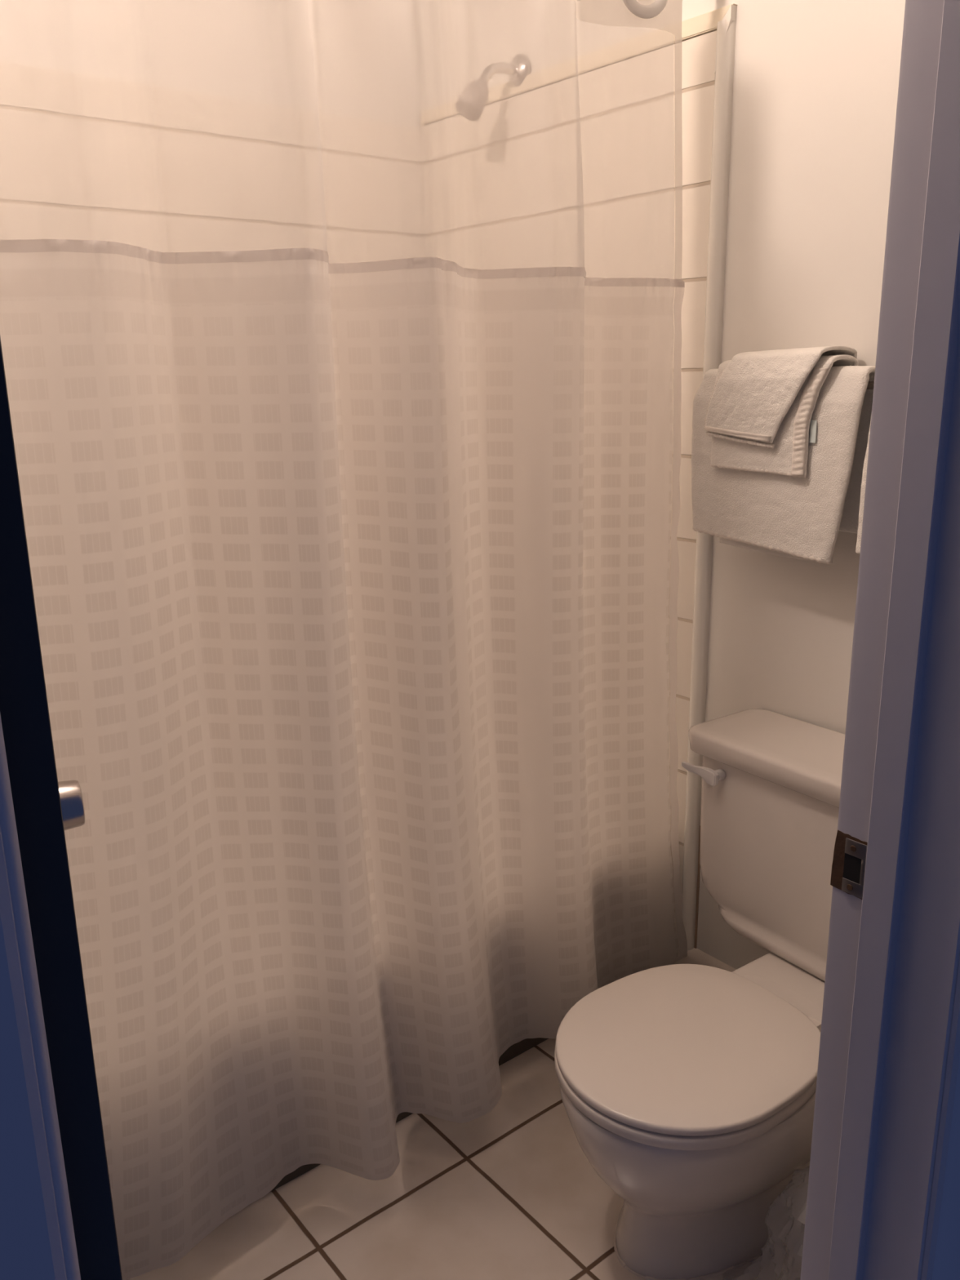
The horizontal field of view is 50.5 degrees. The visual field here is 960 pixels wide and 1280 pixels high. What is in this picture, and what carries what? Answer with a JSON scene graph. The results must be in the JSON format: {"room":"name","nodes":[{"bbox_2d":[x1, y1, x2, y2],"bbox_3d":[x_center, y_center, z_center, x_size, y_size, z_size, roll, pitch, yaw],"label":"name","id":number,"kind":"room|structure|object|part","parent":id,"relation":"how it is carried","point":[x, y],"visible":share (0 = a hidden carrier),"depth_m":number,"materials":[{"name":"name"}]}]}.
{"room":"bathroom","nodes":[
{"label":"bathroom","id":0,"kind":"room"},
{"bbox_2d":[127,1038,804,1279],"bbox_3d":[-0.187,0.998,2.003,1.920,0.050,2.138,-12,19,-37],"label":"floor","id":1,"kind":"structure","parent":0,"point":[511,1191],"depth_m":1.80,"materials":[{"name":"tile"}]},
{"bbox_2d":[269,832,671,1192],"bbox_3d":[-0.497,0.696,2.312,1.708,0.385,0.948,-12,19,-37],"label":"bathtub","id":2,"kind":"object","parent":1,"relation":"on","point":[515,1050],"visible":0.02,"depth_m":2.20,"materials":[{"name":"white ceramic"}]},
{"bbox_2d":[554,708,844,1279],"bbox_3d":[0.446,0.627,1.818,0.796,0.749,0.614,-11,18,-34],"label":"toilet","id":3,"kind":"object","parent":1,"relation":"on","point":[689,1090],"visible":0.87,"depth_m":1.70,"materials":[{"name":"glazed ceramic porcelain"},{"name":"plastic"}]},
{"bbox_3d":[0.332,0.681,1.673,0.431,0.021,0.384,-11,18,-34],"label":"seat","id":4,"kind":"part","parent":3,"relation":"part of","materials":[{"name":"white plastic"}]},
{"bbox_3d":[0.336,0.660,1.670,0.439,0.017,0.384,-11,18,-34],"label":"lid","id":5,"kind":"part","parent":3,"relation":"part of","materials":[{"name":"white plastic"}]},
{"bbox_3d":[0.426,0.843,1.783,0.656,0.344,0.384,-11,18,-34],"label":"bowl","id":6,"kind":"part","parent":3,"relation":"part of","materials":[{"name":"white ceramic"}]},
{"bbox_3d":[0.440,0.268,2.035,0.016,0.032,0.083,-15,20,-43],"label":"flush lever","id":7,"kind":"part","parent":3,"relation":"part of","materials":[{"name":"white plastic"}]},
{"bbox_3d":[0.676,0.243,1.890,0.218,0.049,0.614,-11,18,-34],"label":"tank lid","id":8,"kind":"part","parent":3,"relation":"part of","materials":[{"name":"white ceramic"}]},
{"bbox_3d":[0.679,0.439,1.942,0.198,0.362,0.570,-11,18,-34],"label":"tank","id":9,"kind":"part","parent":3,"relation":"part of","materials":[{"name":"white ceramic"}]},
{"bbox_2d":[457,0,905,969],"bbox_3d":[0.500,-0.438,2.210,0.108,2.600,2.138,-12,19,-37],"label":"wall","id":10,"kind":"structure","parent":0,"point":[815,83],"depth_m":1.97,"materials":[{"name":"white paint"}]},
{"bbox_2d":[693,825,700,948],"bbox_3d":[0.515,0.591,2.405,0.002,0.330,0.007,-12,19,-37],"label":"trim","id":11,"kind":"structure","parent":10,"relation":"attached to","point":[699,864],"depth_m":2.41,"materials":[{"name":"beige"}]},
{"bbox_2d":[672,943,736,972],"bbox_3d":[0.768,0.869,2.139,0.022,0.102,0.930,-12,19,-37],"label":"baseboard","id":12,"kind":"structure","parent":10,"relation":"attached to","point":[695,956],"depth_m":2.42,"materials":[{"name":"beige paint"}]},
{"bbox_2d":[681,19,736,951],"bbox_3d":[0.483,-0.216,2.202,0.020,2.000,0.036,-12,19,-37],"label":"trim","id":13,"kind":"structure","parent":10,"relation":"attached to","point":[725,57],"depth_m":2.09,"materials":[{"name":"tile"}]},
{"bbox_2d":[681,3,737,41],"bbox_3d":[0.165,-1.285,2.314,0.014,0.033,1.016,-12,19,-37],"label":"trim","id":14,"kind":"structure","parent":10,"relation":"attached to","point":[706,23],"depth_m":1.98,"materials":[{"name":"tile"}]},
{"bbox_2d":[715,4,737,72],"bbox_3d":[0.472,-1.151,1.954,0.016,0.111,0.033,-12,19,-37],"label":"trim","id":15,"kind":"structure","parent":10,"relation":"attached to","point":[731,15],"depth_m":1.93,"materials":[{"name":"tile"}]},
{"bbox_2d":[866,381,874,389],"bbox_3d":[0.746,-0.438,1.744,0.086,0.038,0.710,-12,19,-37],"label":"towel bar","id":16,"kind":"object","parent":10,"relation":"attached to","point":[870,384],"visible":0.02,"depth_m":1.77,"materials":[{"name":"grey metal"}]},
{"bbox_2d":[703,345,857,448],"bbox_3d":[0.559,-0.457,1.917,0.138,0.181,0.244,-12,19,-37],"label":"washcloth","id":17,"kind":"object","parent":16,"relation":"hanging from","point":[752,397],"visible":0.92,"depth_m":1.88,"materials":[{"name":"white fabric"}]},
{"bbox_2d":[691,365,875,564],"bbox_3d":[0.566,-0.338,1.944,0.071,0.354,0.377,-12,19,-37],"label":"bath towel","id":18,"kind":"object","parent":16,"relation":"hanging from","point":[801,518],"visible":0.7,"depth_m":1.89,"materials":[{"name":"white fabric"}]},
{"bbox_2d":[710,355,857,477],"bbox_3d":[0.565,-0.423,1.919,0.105,0.216,0.256,-12,19,-37],"label":"hand towel","id":19,"kind":"object","parent":16,"relation":"hanging from","point":[788,455],"visible":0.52,"depth_m":1.86,"materials":[{"name":"white fabric"}]},
{"bbox_2d":[855,413,871,553],"bbox_3d":[0.777,-0.285,1.686,0.065,0.325,0.287,-12,19,-37],"label":"bath towel","id":20,"kind":"object","parent":16,"relation":"hanging from","point":[865,462],"visible":0.02,"depth_m":1.79,"materials":[{"name":"white fabric"}]},
{"bbox_3d":[-0.208,-1.103,1.434,1.720,0.034,0.034,-12,19,-37],"label":"curtain rod","id":21,"kind":"object","parent":10,"relation":"attached to","visible":0},
{"bbox_2d":[0,0,687,1279],"bbox_3d":[-0.097,-0.120,1.703,1.502,2.084,0.208,-12,19,-37],"label":"shower curtain","id":22,"kind":"object","parent":21,"relation":"hanging from","point":[351,564],"visible":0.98,"depth_m":1.62,"materials":[{"name":"white fabric"}]},
{"bbox_3d":[-0.156,-0.792,1.511,1.369,0.434,0.166,-12,19,-37],"label":"sheer panel","id":23,"kind":"part","parent":22,"relation":"part of","materials":[{"name":"white"}]},
{"bbox_2d":[622,0,667,18],"bbox_3d":[0.295,-1.167,1.818,0.101,0.101,0.011,-6,16,-20],"label":"curtain ring","id":24,"kind":"object","parent":21,"relation":"hanging from","point":[648,11],"visible":1,"depth_m":1.83,"materials":[{"name":"white plastic"}]},
{"bbox_3d":[0.419,-0.092,0.909,3.520,2.600,0.117,-12,19,-37],"label":"wall","id":25,"kind":"structure","parent":0,"visible":0},
{"bbox_2d":[0,824,66,1279],"bbox_3d":[-0.192,0.310,0.402,0.071,2.100,0.017,-12,19,-37],"label":"trim","id":26,"kind":"structure","parent":25,"relation":"attached to","point":[31,1248],"depth_m":0.39,"materials":[{"name":"paint"}]},
{"bbox_2d":[0,714,80,1279],"bbox_3d":[-0.213,0.310,0.482,0.041,2.060,0.133,-12,19,-37],"label":"trim","id":27,"kind":"structure","parent":25,"relation":"attached to","point":[7,819],"depth_m":0.39,"materials":[{"name":"paint"}]},
{"bbox_2d":[0,337,122,1279],"bbox_3d":[-0.385,0.229,0.863,0.155,2.003,0.760,-8,17,-26],"label":"door","id":28,"kind":"structure","parent":25,"relation":"in","point":[45,807],"depth_m":0.50,"materials":[{"name":"black wood"}]},
{"bbox_3d":[-0.489,0.192,1.168,0.060,0.064,0.064,-8,17,-26],"label":"knob","id":29,"kind":"part","parent":28,"relation":"part of","materials":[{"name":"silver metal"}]},
{"bbox_2d":[830,830,867,899],"bbox_3d":[0.365,0.221,1.003,0.007,0.063,0.038,-12,19,-37],"label":"strike plate","id":30,"kind":"object","parent":25,"relation":"attached to","point":[849,860],"visible":1,"depth_m":1.00,"materials":[{"name":"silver metal"}]},
{"bbox_3d":[0.367,0.224,0.998,0.001,0.057,0.022,-12,19,-37],"label":"plate","id":31,"kind":"part","parent":30,"relation":"part of","materials":[{"name":"silver metal"}]},
{"bbox_2d":[800,0,959,1279],"bbox_3d":[0.401,0.175,0.957,0.042,2.060,0.133,-12,19,-37],"label":"trim","id":32,"kind":"structure","parent":25,"relation":"attached to","point":[892,962],"depth_m":0.93,"materials":[{"name":"paint"}]},
{"bbox_2d":[920,958,959,1279],"bbox_3d":[0.469,0.165,0.913,0.071,2.100,0.017,-12,19,-37],"label":"trim","id":33,"kind":"structure","parent":25,"relation":"attached to","point":[941,1260],"depth_m":1.00,"materials":[{"name":"paint"}]}
]}

